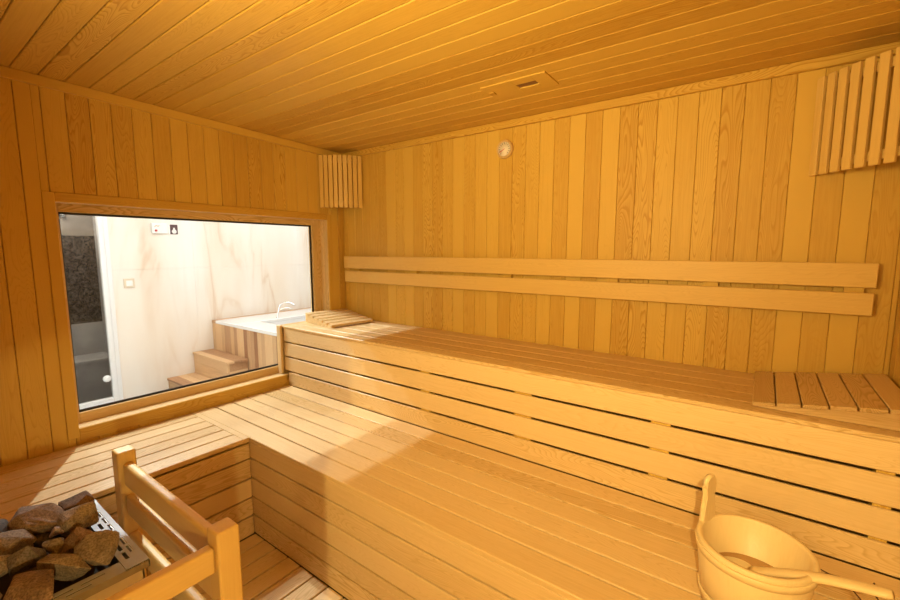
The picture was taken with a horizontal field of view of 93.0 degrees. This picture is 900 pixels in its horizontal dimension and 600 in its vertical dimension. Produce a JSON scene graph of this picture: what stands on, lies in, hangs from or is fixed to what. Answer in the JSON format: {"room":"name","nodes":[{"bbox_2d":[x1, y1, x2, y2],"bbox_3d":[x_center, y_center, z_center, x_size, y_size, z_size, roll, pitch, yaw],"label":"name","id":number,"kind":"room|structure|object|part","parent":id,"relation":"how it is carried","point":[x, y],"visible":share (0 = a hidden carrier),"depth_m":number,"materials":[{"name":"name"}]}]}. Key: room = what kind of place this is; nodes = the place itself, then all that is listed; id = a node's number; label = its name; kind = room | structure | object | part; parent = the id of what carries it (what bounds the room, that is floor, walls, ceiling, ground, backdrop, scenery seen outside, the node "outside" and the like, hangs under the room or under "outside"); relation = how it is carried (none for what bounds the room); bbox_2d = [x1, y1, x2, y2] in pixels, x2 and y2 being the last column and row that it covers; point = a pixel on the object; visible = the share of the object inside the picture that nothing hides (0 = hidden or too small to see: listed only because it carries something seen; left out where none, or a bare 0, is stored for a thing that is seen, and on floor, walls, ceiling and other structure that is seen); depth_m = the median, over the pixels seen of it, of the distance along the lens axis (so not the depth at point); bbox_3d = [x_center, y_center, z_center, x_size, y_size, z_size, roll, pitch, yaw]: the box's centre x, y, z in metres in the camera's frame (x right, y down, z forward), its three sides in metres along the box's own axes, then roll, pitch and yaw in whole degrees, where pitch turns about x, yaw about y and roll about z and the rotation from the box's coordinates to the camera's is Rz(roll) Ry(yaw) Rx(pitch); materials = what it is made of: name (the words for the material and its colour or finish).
{"room":"spa","nodes":[
{"label":"spa","id":0,"kind":"room"},
{"bbox_2d":[59,215,104,355],"bbox_3d":[-4.035,-0.295,3.884,0.050,2.600,1.300,5,8,36],"label":"wall","id":1,"kind":"structure","parent":0,"point":[79,252],"depth_m":4.31,"materials":[{"name":"black stone"}]},
{"bbox_2d":[92,216,107,352],"bbox_3d":[-3.712,-0.267,3.649,0.850,2.600,1.400,5,8,36],"label":"wall","id":2,"kind":"structure","parent":0,"point":[94,224],"depth_m":4.39,"materials":[{"name":"white paint"}]},
{"bbox_2d":[0,66,348,514],"bbox_3d":[-1.602,0.058,2.421,0.160,2.240,2.470,5,8,36],"label":"wall","id":3,"kind":"structure","parent":0,"point":[51,140],"depth_m":1.99,"materials":[{"name":"brown wood"}]},
{"bbox_2d":[0,65,340,157],"bbox_3d":[-1.542,-0.992,2.228,0.020,0.104,2.430,5,8,36],"label":"trim","id":4,"kind":"structure","parent":3,"relation":"attached to","point":[5,72],"depth_m":2.18,"materials":[{"name":"brown wood"}]},
{"bbox_2d":[41,191,334,440],"bbox_3d":[-1.410,0.023,2.656,0.139,1.189,1.597,5,8,36],"label":"window","id":5,"kind":"structure","parent":3,"relation":"in","point":[95,421],"depth_m":2.35,"materials":[{"name":"brown wood"}]},
{"bbox_2d":[107,217,310,398],"bbox_3d":[-2.678,-0.338,4.251,0.100,2.600,5.900,5,8,36],"label":"wall","id":6,"kind":"structure","parent":0,"point":[198,275],"depth_m":4.27,"materials":[{"name":"stone"}]},
{"bbox_2d":[79,216,123,408],"bbox_3d":[-3.295,-0.006,3.353,0.106,2.150,1.070,5,8,36],"label":"door","id":7,"kind":"structure","parent":6,"relation":"in","point":[115,377],"depth_m":3.75,"materials":[{"name":"white paint"}]},
{"bbox_3d":[-3.028,0.691,3.762,0.060,0.060,0.060,5,8,36],"label":"handle","id":8,"kind":"part","parent":7,"relation":"part of","materials":[{"name":"white paint"}]},
{"bbox_2d":[123,278,134,287],"bbox_3d":[-2.905,-0.152,3.865,0.012,0.084,0.084,5,8,36],"label":"wall switch","id":9,"kind":"object","parent":6,"relation":"attached to","point":[128,283],"visible":1,"depth_m":3.86,"materials":[{"name":"beige plastic"}]},
{"bbox_2d":[150,223,167,233],"bbox_3d":[-2.732,-0.675,4.013,0.045,0.095,0.130,5,8,36],"label":"fire alarm","id":10,"kind":"object","parent":6,"relation":"attached to","point":[155,227],"visible":1,"depth_m":4.00,"materials":[{"name":"white plastic"}]},
{"bbox_2d":[168,225,177,233],"bbox_3d":[-2.676,-0.681,4.121,0.007,0.092,0.084,5,8,36],"label":"wall sign","id":11,"kind":"object","parent":6,"relation":"attached to","point":[172,229],"visible":1,"depth_m":4.12,"materials":[{"name":"white plastic"}]},
{"bbox_2d":[194,478,347,599],"bbox_3d":[-0.346,1.327,1.630,3.290,0.025,2.650,5,8,36],"label":"floor","id":12,"kind":"structure","parent":0,"point":[248,478],"depth_m":2.09,"materials":[{"name":"brown wood"}]},
{"bbox_2d":[0,412,253,576],"bbox_3d":[-1.637,0.993,1.836,0.590,0.520,1.305,5,8,36],"label":"bench","id":13,"kind":"object","parent":12,"relation":"on","point":[164,446],"visible":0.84,"depth_m":1.98,"materials":[{"name":"brown wood"}]},
{"bbox_3d":[-1.637,0.745,1.807,0.590,0.022,1.305,5,8,36],"label":"seat","id":14,"kind":"part","parent":13,"relation":"part of","materials":[{"name":"brown wood"}]},
{"bbox_3d":[-1.406,1.028,1.672,0.018,0.487,1.299,5,8,36],"label":"panel","id":15,"kind":"part","parent":13,"relation":"part of","materials":[{"name":"brown wood"}]},
{"bbox_2d":[170,534,345,599],"bbox_3d":[-0.415,1.373,0.988,2.420,0.035,1.292,5,8,36],"label":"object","id":16,"kind":"structure","parent":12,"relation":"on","point":[267,573],"depth_m":1.91,"materials":[{"name":"brown wood"}]},
{"bbox_2d":[0,490,149,599],"bbox_3d":[-1.135,0.977,1.127,0.511,0.717,0.478,5,8,36],"label":"heater","id":17,"kind":"object","parent":16,"relation":"on","point":[127,567],"depth_m":1.14,"materials":[{"name":"stone"}]},
{"bbox_3d":[-1.284,0.653,1.192,0.075,0.058,0.093,-6,9,-43],"label":"heater stone","id":18,"kind":"part","parent":17,"relation":"part of","materials":[{"name":"stone"}]},
{"bbox_3d":[-1.155,0.672,1.079,0.093,0.059,0.062,2,7,16],"label":"heater stone","id":19,"kind":"part","parent":17,"relation":"part of","materials":[{"name":"brown stone"}]},
{"bbox_3d":[-1.204,0.672,1.167,0.086,0.076,0.095,2,7,20],"label":"heater stone","id":20,"kind":"part","parent":17,"relation":"part of","materials":[{"name":"brown stone"}]},
{"bbox_3d":[-1.103,0.672,1.106,0.080,0.075,0.075,-2,7,-19],"label":"heater stone","id":21,"kind":"part","parent":17,"relation":"part of","materials":[{"name":"brown stone"}]},
{"bbox_3d":[-0.987,0.689,0.991,0.104,0.073,0.136,-6,9,-43],"label":"heater stone","id":22,"kind":"part","parent":17,"relation":"part of","materials":[{"name":"brown stone"}]},
{"bbox_3d":[-1.215,0.653,1.262,0.150,0.091,0.123,-3,7,-26],"label":"heater stone","id":23,"kind":"part","parent":17,"relation":"part of","materials":[{"name":"brown stone"}]},
{"bbox_3d":[-1.165,0.694,1.230,0.082,0.050,0.071,2,7,18],"label":"heater stone","id":24,"kind":"part","parent":17,"relation":"part of","materials":[{"name":"brown stone"}]},
{"bbox_3d":[-1.079,0.678,1.163,0.047,0.058,0.051,-6,9,-40],"label":"heater stone","id":25,"kind":"part","parent":17,"relation":"part of","materials":[{"name":"brown stone"}]},
{"bbox_2d":[0,536,110,599],"bbox_3d":[-1.148,0.799,1.110,0.393,0.075,0.388,5,8,36],"label":"stones","id":26,"kind":"object","parent":17,"relation":"on","point":[5,581],"depth_m":1.15},
{"bbox_3d":[-1.120,0.658,1.215,0.033,0.028,0.024,-1,7,-7],"label":"heater stone","id":27,"kind":"part","parent":17,"relation":"part of","materials":[{"name":"brown stone"}]},
{"bbox_3d":[-0.986,0.688,1.085,0.127,0.073,0.041,0,7,3],"label":"heater stone","id":28,"kind":"part","parent":17,"relation":"part of","materials":[{"name":"brown stone"}]},
{"bbox_3d":[-1.176,0.651,1.343,0.108,0.080,0.073,3,7,21],"label":"heater stone","id":29,"kind":"part","parent":17,"relation":"part of","materials":[{"name":"brown stone"}]},
{"bbox_3d":[-1.093,0.645,1.253,0.087,0.088,0.088,3,8,27],"label":"heater stone","id":30,"kind":"part","parent":17,"relation":"part of","materials":[{"name":"brown stone"}]},
{"bbox_3d":[-1.017,0.669,1.179,0.137,0.082,0.064,1,7,11],"label":"heater stone","id":31,"kind":"part","parent":17,"relation":"part of","materials":[{"name":"brown stone"}]},
{"bbox_3d":[-0.939,0.660,1.133,0.096,0.074,0.102,-4,8,-28],"label":"heater stone","id":32,"kind":"part","parent":17,"relation":"part of","materials":[{"name":"brown stone"}]},
{"bbox_3d":[-1.143,0.962,1.130,0.455,0.508,0.456,5,8,36],"label":"casing","id":33,"kind":"part","parent":17,"relation":"part of","materials":[{"name":"silver metal"}]},
{"bbox_2d":[104,445,242,599],"bbox_3d":[-1.157,0.981,1.169,0.838,0.699,0.778,5,8,36],"label":"guard rail","id":34,"kind":"object","parent":16,"relation":"on","point":[205,554],"visible":0.92,"depth_m":1.31,"materials":[{"name":"brown wood"}]},
{"bbox_3d":[-1.257,0.920,1.683,0.064,0.699,0.062,5,8,36],"label":"post","id":35,"kind":"part","parent":34,"relation":"part of","materials":[{"name":"brown wood"}]},
{"bbox_3d":[-0.864,0.743,0.885,0.034,0.074,0.716,5,8,36],"label":"rail","id":36,"kind":"part","parent":34,"relation":"part of","materials":[{"name":"brown wood"}]},
{"bbox_3d":[-0.945,0.686,1.425,0.709,0.090,0.032,5,8,36],"label":"rail","id":37,"kind":"part","parent":34,"relation":"part of","materials":[{"name":"brown wood"}]},
{"bbox_3d":[-0.945,0.962,1.457,0.709,0.080,0.032,5,8,36],"label":"rail","id":38,"kind":"part","parent":34,"relation":"part of","materials":[{"name":"brown wood"}]},
{"bbox_3d":[-0.945,0.808,1.439,0.709,0.080,0.032,5,8,36],"label":"rail","id":39,"kind":"part","parent":34,"relation":"part of","materials":[{"name":"brown wood"}]},
{"bbox_3d":[-0.633,0.974,1.228,0.064,0.699,0.062,5,8,36],"label":"post","id":40,"kind":"part","parent":34,"relation":"part of","materials":[{"name":"brown wood"}]},
{"bbox_2d":[196,385,899,599],"bbox_3d":[-0.092,0.987,1.888,3.022,0.520,0.608,5,8,36],"label":"bench","id":41,"kind":"object","parent":12,"relation":"on","point":[375,506],"visible":0.98,"depth_m":1.65,"materials":[{"name":"brown wood"}]},
{"bbox_3d":[-0.035,1.045,1.487,2.450,0.496,0.018,5,8,36],"label":"panel","id":42,"kind":"part","parent":41,"relation":"part of","materials":[{"name":"brown wood"}]},
{"bbox_2d":[695,474,820,599],"bbox_3d":[0.792,0.659,1.113,0.266,0.310,0.266,5,8,36],"label":"bucket","id":43,"kind":"object","parent":41,"relation":"on","point":[758,543],"visible":0.97,"depth_m":1.14,"materials":[{"name":"brown wood"}]},
{"bbox_3d":[0.735,0.567,1.213,0.063,0.150,0.015,-4,8,-28],"label":"stave handle","id":44,"kind":"part","parent":43,"relation":"part of","materials":[{"name":"brown wood"}]},
{"bbox_2d":[724,556,894,599],"bbox_3d":[0.939,0.697,1.148,0.336,0.223,0.373,7,9,44],"label":"ladle","id":45,"kind":"object","parent":43,"relation":"in","point":[828,579],"visible":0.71,"depth_m":0.98,"materials":[{"name":"brown wood"}]},
{"bbox_2d":[724,556,750,568],"bbox_3d":[0.756,0.730,1.136,0.094,0.044,0.094,-5,-1,-39],"label":"ladle bowl","id":46,"kind":"object","parent":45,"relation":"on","point":[738,561],"depth_m":1.16,"materials":[{"name":"brown wood"}]},
{"bbox_3d":[0.855,0.656,1.003,0.039,0.029,0.268,-5,-14,-39],"label":"ladle handle","id":47,"kind":"part","parent":45,"relation":"part of","materials":[{"name":"brown wood"}]},
{"bbox_2d":[0,0,899,153],"bbox_3d":[-0.323,-0.925,1.346,3.070,0.032,2.496,5,7,36],"label":"ceiling","id":48,"kind":"structure","parent":0,"point":[339,76],"depth_m":1.59,"materials":[{"name":"brown wood"}]},
{"bbox_2d":[480,71,558,98],"bbox_3d":[0.306,-0.949,1.899,0.312,0.012,0.151,5,7,36],"label":"ceiling vent","id":49,"kind":"object","parent":48,"relation":"in","point":[539,80],"visible":1,"depth_m":1.89,"materials":[{"name":"brown wood"}]},
{"bbox_2d":[342,55,899,568],"bbox_3d":[0.432,0.025,2.494,3.070,2.290,0.100,5,8,36],"label":"wall","id":50,"kind":"structure","parent":0,"point":[721,174],"depth_m":2.00,"materials":[{"name":"brown wood"}]},
{"bbox_2d":[319,155,362,207],"bbox_3d":[-0.788,-0.853,3.078,0.301,0.368,0.050,-1,7,-7],"label":"lampshade","id":51,"kind":"object","parent":50,"relation":"attached to","point":[330,164],"visible":1,"depth_m":3.06,"materials":[{"name":"brown wood"}]},
{"bbox_2d":[496,140,512,158],"bbox_3d":[0.308,-0.850,2.406,0.104,0.104,0.020,5,8,36],"label":"thermometer","id":52,"kind":"object","parent":50,"relation":"attached to","point":[504,150],"visible":1,"depth_m":2.40,"materials":[{"name":"brown wood"}]},
{"bbox_2d":[276,321,899,577],"bbox_3d":[0.204,0.465,2.302,3.104,0.418,0.549,5,8,36],"label":"bench","id":53,"kind":"object","parent":50,"relation":"attached to","point":[716,401],"visible":0.81,"depth_m":1.69,"materials":[{"name":"brown wood"}]},
{"bbox_3d":[-1.075,0.328,3.136,0.042,0.341,0.397,5,8,36],"label":"panel","id":54,"kind":"part","parent":53,"relation":"part of","materials":[{"name":"brown wood"}]},
{"bbox_2d":[305,308,372,327],"bbox_3d":[-0.804,0.127,3.099,0.372,0.069,0.338,7,9,44],"label":"headrest cover","id":55,"kind":"object","parent":53,"relation":"on","point":[337,317],"visible":1,"depth_m":3.06,"materials":[{"name":"brown wood"}]},
{"bbox_3d":[-0.912,0.146,2.989,0.372,0.056,0.020,7,9,44],"label":"rail","id":56,"kind":"part","parent":55,"relation":"part of","materials":[{"name":"brown wood"}]},
{"bbox_3d":[0.219,0.267,2.280,3.081,0.016,0.528,5,8,36],"label":"seat","id":57,"kind":"part","parent":53,"relation":"part of","materials":[{"name":"brown wood"}]},
{"bbox_2d":[752,371,899,430],"bbox_3d":[1.308,0.314,1.502,0.388,0.070,0.451,5,8,36],"label":"headrest cover","id":58,"kind":"object","parent":53,"relation":"on","point":[873,400],"visible":1,"depth_m":1.41,"materials":[{"name":"brown wood"}]},
{"bbox_3d":[1.183,0.341,1.333,0.384,0.055,0.020,5,8,36],"label":"rail","id":59,"kind":"part","parent":58,"relation":"part of","materials":[{"name":"brown wood"}]},
{"bbox_2d":[344,256,878,315],"bbox_3d":[0.380,-0.139,2.423,2.924,0.194,0.044,5,8,36],"label":"backrest","id":60,"kind":"object","parent":50,"relation":"attached to","point":[853,277],"visible":1,"depth_m":1.98,"materials":[{"name":"brown wood"}]},
{"bbox_2d":[341,41,899,157],"bbox_3d":[0.397,-0.975,2.328,3.030,0.040,0.020,5,8,36],"label":"trim","id":61,"kind":"structure","parent":50,"relation":"attached to","point":[854,56],"depth_m":1.90,"materials":[{"name":"brown wood"}]},
{"bbox_2d":[809,47,899,175],"bbox_3d":[1.422,-0.634,1.449,0.040,0.358,0.366,-1,7,-11],"label":"lampshade","id":62,"kind":"object","parent":50,"relation":"attached to","point":[887,61],"visible":1,"depth_m":1.47,"materials":[{"name":"brown wood"}]},
{"bbox_2d":[865,288,899,579],"bbox_3d":[0.939,0.253,0.553,0.100,2.290,2.650,5,8,36],"label":"wall","id":63,"kind":"structure","parent":0,"point":[894,371],"depth_m":1.52,"materials":[{"name":"brown wood"}]},
{"bbox_3d":[-2.461,0.997,4.247,3.240,0.050,5.900,5,8,36],"label":"floor","id":64,"kind":"structure","parent":0,"visible":0},
{"bbox_2d":[74,352,111,403],"bbox_3d":[-3.869,0.811,3.892,0.358,0.399,1.280,5,8,36],"label":"shower bench","id":65,"kind":"object","parent":64,"relation":"on","point":[91,369],"visible":0.29,"depth_m":4.16,"materials":[{"name":"grey tile"}]},
{"bbox_2d":[167,349,247,388],"bbox_3d":[-2.351,0.767,4.145,0.699,0.423,0.448,5,8,36],"label":"steps","id":66,"kind":"structure","parent":64,"relation":"on","point":[210,363],"depth_m":4.13,"materials":[{"name":"brown wood"}]},
{"bbox_2d":[212,302,310,369],"bbox_3d":[-1.250,0.446,4.868,1.582,0.894,2.069,5,8,36],"label":"hot tub","id":67,"kind":"object","parent":64,"relation":"on","point":[252,337],"visible":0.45,"depth_m":4.21,"materials":[{"name":"brown wood"}]},
{"bbox_2d":[275,302,294,317],"bbox_3d":[-1.804,0.105,4.654,0.217,0.166,0.079,-5,8,-37],"label":"tap","id":68,"kind":"object","parent":67,"relation":"on","point":[287,316],"depth_m":4.66,"materials":[{"name":"silver metal"}]}
]}

